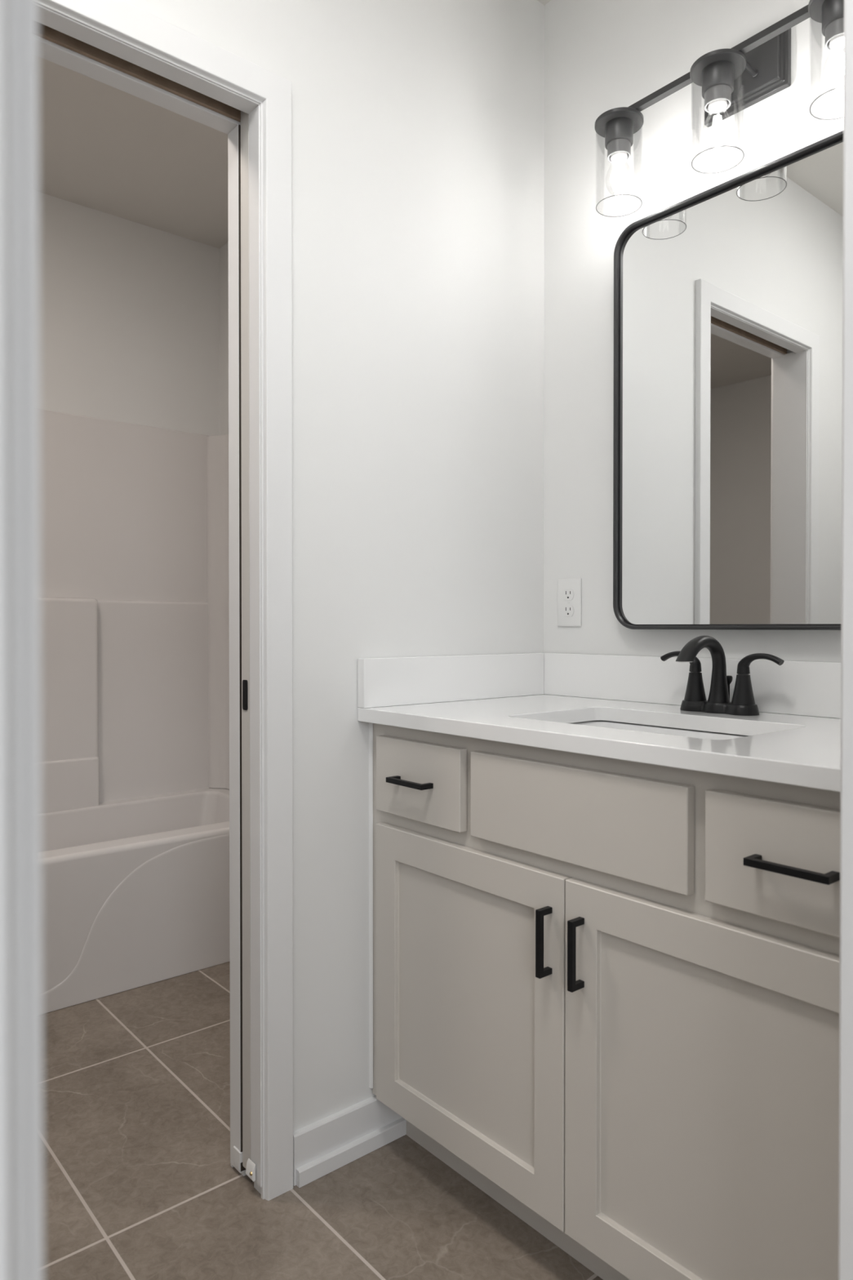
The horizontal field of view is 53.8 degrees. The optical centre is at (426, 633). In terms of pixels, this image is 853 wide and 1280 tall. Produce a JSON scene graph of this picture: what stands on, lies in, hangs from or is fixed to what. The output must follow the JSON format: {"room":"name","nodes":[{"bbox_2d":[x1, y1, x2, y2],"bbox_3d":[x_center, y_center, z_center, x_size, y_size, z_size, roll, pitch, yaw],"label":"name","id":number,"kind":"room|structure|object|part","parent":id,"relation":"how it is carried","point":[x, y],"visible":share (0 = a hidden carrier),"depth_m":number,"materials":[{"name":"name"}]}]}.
{"room":"bathroom","nodes":[
{"label":"bathroom","id":0,"kind":"room"},
{"bbox_2d":[38,191,219,435],"bbox_3d":[-2.204,-0.247,2.358,3.450,2.600,0.155,0,1,-40],"label":"wall","id":1,"kind":"structure","parent":0,"point":[129,311],"depth_m":3.16,"materials":[{"name":"paint"}]},
{"bbox_2d":[38,0,551,248],"bbox_3d":[-0.513,-1.559,0.407,3.630,0.060,5.300,0,1,-40],"label":"ceiling","id":2,"kind":"structure","parent":0,"point":[104,148],"depth_m":2.74,"materials":[{"name":"paint"}]},
{"bbox_2d":[42,961,603,1279],"bbox_3d":[-0.513,1.101,0.432,3.630,0.060,5.300,0,1,-40],"label":"floor","id":3,"kind":"structure","parent":0,"point":[140,1182],"depth_m":1.61,"materials":[{"name":"tile"}]},
{"bbox_2d":[40,408,230,1013],"bbox_3d":[-1.195,0.131,2.661,1.518,1.838,0.689,0,1,-40],"label":"bathtub","id":4,"kind":"object","parent":3,"relation":"on","point":[134,518],"visible":0.75,"depth_m":3.07,"materials":[{"name":"white plastic"}]},
{"bbox_3d":[-1.413,-0.074,2.919,1.511,1.433,0.012,0,1,-40],"label":"panel","id":5,"kind":"part","parent":4,"relation":"part of","materials":[{"name":"white plastic"}]},
{"bbox_2d":[41,787,230,1013],"bbox_3d":[-1.196,0.835,2.668,1.518,0.428,0.688,0,1,-40],"label":"basin","id":6,"kind":"object","parent":4,"relation":"in","point":[135,886],"depth_m":2.54,"materials":[{"name":"white plastic"}]},
{"bbox_3d":[-1.418,0.259,2.908,1.485,0.767,0.026,0,1,-40],"label":"ledge panel","id":7,"kind":"part","parent":4,"relation":"part of","materials":[{"name":"white plastic"}]},
{"bbox_3d":[-0.645,-0.085,3.135,0.064,1.402,0.674,0,1,-40],"label":"panel","id":8,"kind":"part","parent":4,"relation":"part of","materials":[{"name":"white plastic"}]},
{"bbox_2d":[368,722,840,1279],"bbox_3d":[0.412,0.621,1.493,0.575,0.880,1.067,0,1,-40],"label":"vanity cabinet","id":9,"kind":"object","parent":3,"relation":"on","point":[603,993],"visible":1,"depth_m":1.26,"materials":[{"name":"beige wood"}]},
{"bbox_3d":[-0.033,0.282,1.594,0.030,0.010,0.107,0,1,-40],"label":"bar pull","id":10,"kind":"part","parent":9,"relation":"part of","materials":[{"name":"black metal"}]},
{"bbox_3d":[-0.014,0.281,1.609,0.019,0.150,0.251,0,1,-40],"label":"drawer","id":11,"kind":"part","parent":9,"relation":"part of","materials":[{"name":"paint"}]},
{"bbox_3d":[0.064,0.664,1.521,0.019,0.559,0.493,0,1,-40],"label":"door","id":12,"kind":"part","parent":9,"relation":"part of","materials":[{"name":"paint"}]},
{"bbox_3d":[0.186,0.489,1.337,0.030,0.107,0.010,0,1,-40],"label":"bar pull","id":13,"kind":"part","parent":9,"relation":"part of","materials":[{"name":"black metal"}]},
{"bbox_3d":[0.228,0.489,1.287,0.030,0.107,0.010,0,1,-40],"label":"bar pull","id":14,"kind":"part","parent":9,"relation":"part of","materials":[{"name":"black metal"}]},
{"bbox_2d":[357,653,840,791],"bbox_3d":[0.419,0.116,1.492,0.564,0.128,1.067,0,1,-40],"label":"countertop","id":15,"kind":"structure","parent":9,"relation":"on","point":[532,700],"depth_m":1.61,"materials":[{"name":"white stone"}]},
{"bbox_2d":[571,720,749,739],"bbox_3d":[0.391,0.248,1.481,0.324,0.130,0.486,0,1,-40],"label":"undermount sink","id":16,"kind":"object","parent":15,"relation":"in","point":[609,724],"visible":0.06,"depth_m":1.62,"materials":[{"name":"white ceramic"}]},
{"bbox_2d":[660,635,784,715],"bbox_3d":[0.560,0.076,1.624,0.194,0.148,0.193,0,1,3],"label":"faucet","id":17,"kind":"object","parent":15,"relation":"on","point":[743,702],"visible":1,"depth_m":1.60,"materials":[{"name":"black metal"}]},
{"bbox_3d":[0.510,0.054,1.687,0.024,0.040,0.088,0,1,-40],"label":"lever","id":18,"kind":"part","parent":17,"relation":"part of","materials":[{"name":"black metal"}]},
{"bbox_3d":[0.531,0.104,1.663,0.043,0.056,0.043,0,1,-40],"label":"handle","id":19,"kind":"part","parent":17,"relation":"part of","materials":[{"name":"black metal"}]},
{"bbox_3d":[0.521,0.069,1.587,0.154,0.131,0.042,0,1,-40],"label":"spout","id":20,"kind":"part","parent":17,"relation":"part of","materials":[{"name":"black metal"}]},
{"bbox_3d":[0.564,0.141,1.624,0.057,0.020,0.158,0,1,-40],"label":"plate","id":21,"kind":"part","parent":17,"relation":"part of","materials":[{"name":"black metal"}]},
{"bbox_3d":[0.592,0.108,1.647,0.014,0.054,0.014,0,1,-31],"label":"lift rod","id":22,"kind":"part","parent":17,"relation":"part of","materials":[{"name":"black metal"}]},
{"bbox_3d":[0.597,0.105,1.585,0.043,0.056,0.043,0,1,-40],"label":"handle","id":23,"kind":"part","parent":17,"relation":"part of","materials":[{"name":"black metal"}]},
{"bbox_3d":[0.618,0.055,1.560,0.024,0.040,0.088,0,1,-40],"label":"lever","id":24,"kind":"part","parent":17,"relation":"part of","materials":[{"name":"black metal"}]},
{"bbox_3d":[0.239,0.570,1.344,0.019,0.774,1.064,0,1,-40],"label":"frame","id":25,"kind":"part","parent":9,"relation":"part of","materials":[{"name":"paint"}]},
{"bbox_3d":[0.384,0.667,1.142,0.019,0.559,0.493,0,1,-40],"label":"door","id":26,"kind":"part","parent":9,"relation":"part of","materials":[{"name":"paint"}]},
{"bbox_3d":[0.463,0.286,1.046,0.019,0.150,0.249,0,1,-40],"label":"drawer","id":27,"kind":"part","parent":9,"relation":"part of","materials":[{"name":"paint"}]},
{"bbox_3d":[0.445,0.287,1.029,0.030,0.010,0.107,0,1,-40],"label":"bar pull","id":28,"kind":"part","parent":9,"relation":"part of","materials":[{"name":"black metal"}]},
{"bbox_2d":[122,0,544,1194],"bbox_3d":[-1.065,-0.234,1.010,3.450,2.600,0.115,0,1,-40],"label":"wall","id":29,"kind":"structure","parent":0,"point":[418,126],"depth_m":1.76,"materials":[{"name":"paint"}]},
{"bbox_2d":[37,0,293,1200],"bbox_3d":[-0.482,0.002,1.496,1.036,2.118,0.136,0,1,-40],"label":"door frame","id":30,"kind":"structure","parent":29,"relation":"attached to","point":[120,20],"depth_m":1.58,"materials":[{"name":"paint"}]},
{"bbox_2d":[240,111,250,1168],"bbox_3d":[-0.097,0.011,1.827,0.660,2.042,0.032,0,1,-40],"label":"door","id":31,"kind":"structure","parent":29,"relation":"in","point":[245,407],"depth_m":1.61,"materials":[{"name":"white wood"}]},
{"bbox_3d":[-0.348,0.117,1.615,0.003,0.058,0.018,0,1,-40],"label":"latch pull","id":32,"kind":"part","parent":31,"relation":"part of","materials":[{"name":"black metal"}]},
{"bbox_2d":[293,1095,406,1187],"bbox_3d":[-0.148,1.011,1.706,0.279,0.096,0.024,0,1,-40],"label":"baseboard","id":33,"kind":"structure","parent":29,"relation":"attached to","point":[322,1147],"depth_m":1.68,"materials":[{"name":"paint"}]},
{"bbox_2d":[219,0,844,662],"bbox_3d":[0.820,-0.239,1.546,0.120,2.600,5.300,0,1,-40],"label":"wall","id":34,"kind":"structure","parent":0,"point":[601,56],"depth_m":1.93,"materials":[{"name":"paint"}]},
{"bbox_2d":[557,577,582,626],"bbox_3d":[0.341,-0.075,2.015,0.007,0.114,0.072,0,1,-40],"label":"wall outlet","id":35,"kind":"object","parent":34,"relation":"attached to","point":[569,590],"visible":1,"depth_m":2.01,"materials":[{"name":"white plastic"}]},
{"bbox_2d":[562,588,573,599],"bbox_3d":[0.339,-0.095,2.013,0.002,0.028,0.034,0,1,-40],"label":"receptacle","id":36,"kind":"object","parent":35,"relation":"attached to","point":[567,593],"depth_m":2.01,"materials":[{"name":"grey plastic"}]},
{"bbox_2d":[562,604,573,616],"bbox_3d":[0.339,-0.056,2.013,0.002,0.028,0.034,0,1,-40],"label":"receptacle","id":37,"kind":"object","parent":35,"relation":"attached to","point":[567,610],"depth_m":2.01,"materials":[{"name":"grey plastic"}]},
{"bbox_2d":[543,653,840,718],"bbox_3d":[0.625,0.100,1.666,0.023,0.100,1.067,0,1,-40],"label":"backsplash","id":38,"kind":"structure","parent":34,"relation":"attached to","point":[795,687],"depth_m":1.77,"materials":[{"name":"white stone"}]},
{"bbox_2d":[595,0,844,217],"bbox_3d":[0.574,-1.026,1.612,0.159,0.258,0.556,0,1,-40],"label":"vanity light","id":39,"kind":"object","parent":34,"relation":"attached to","point":[733,80],"visible":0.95,"depth_m":1.60,"materials":[{"name":"black metal"}]},
{"bbox_2d":[595,106,644,217],"bbox_3d":[0.404,-0.987,1.767,0.100,0.177,0.100,0,1,-40],"label":"shade","id":40,"kind":"object","parent":39,"relation":"attached to","point":[618,126],"depth_m":1.75,"materials":[{"name":"clear glass"}]},
{"bbox_2d":[689,48,746,173],"bbox_3d":[0.551,-0.986,1.593,0.100,0.177,0.100,0,1,-40],"label":"shade","id":41,"kind":"object","parent":39,"relation":"attached to","point":[716,71],"depth_m":1.57,"materials":[{"name":"clear glass"}]},
{"bbox_3d":[0.605,-1.083,1.601,0.082,0.014,0.014,0,1,-40],"label":"arm","id":42,"kind":"part","parent":39,"relation":"part of","materials":[{"name":"black metal"}]},
{"bbox_2d":[808,0,844,119],"bbox_3d":[0.698,-0.984,1.419,0.100,0.177,0.100,0,1,-40],"label":"shade","id":43,"kind":"object","parent":39,"relation":"attached to","point":[830,13],"depth_m":1.41,"materials":[{"name":"clear glass"}]},
{"bbox_2d":[613,130,843,630],"bbox_3d":[0.618,-0.450,1.655,0.037,0.882,0.590,0,1,-40],"label":"wall mirror","id":44,"kind":"object","parent":34,"relation":"attached to","point":[727,401],"visible":1,"depth_m":1.66,"materials":[{"name":"black mirror"}]},
{"bbox_3d":[-0.300,-0.226,0.105,3.450,2.600,0.115,0,1,-40],"label":"wall","id":45,"kind":"structure","parent":0,"visible":0},
{"bbox_2d":[0,0,852,1279],"bbox_3d":[0.147,0.017,0.486,0.864,2.106,0.150,0,1,-40],"label":"door frame","id":46,"kind":"structure","parent":45,"relation":"attached to","point":[29,19],"depth_m":0.20,"materials":[{"name":"paint"}]}
]}

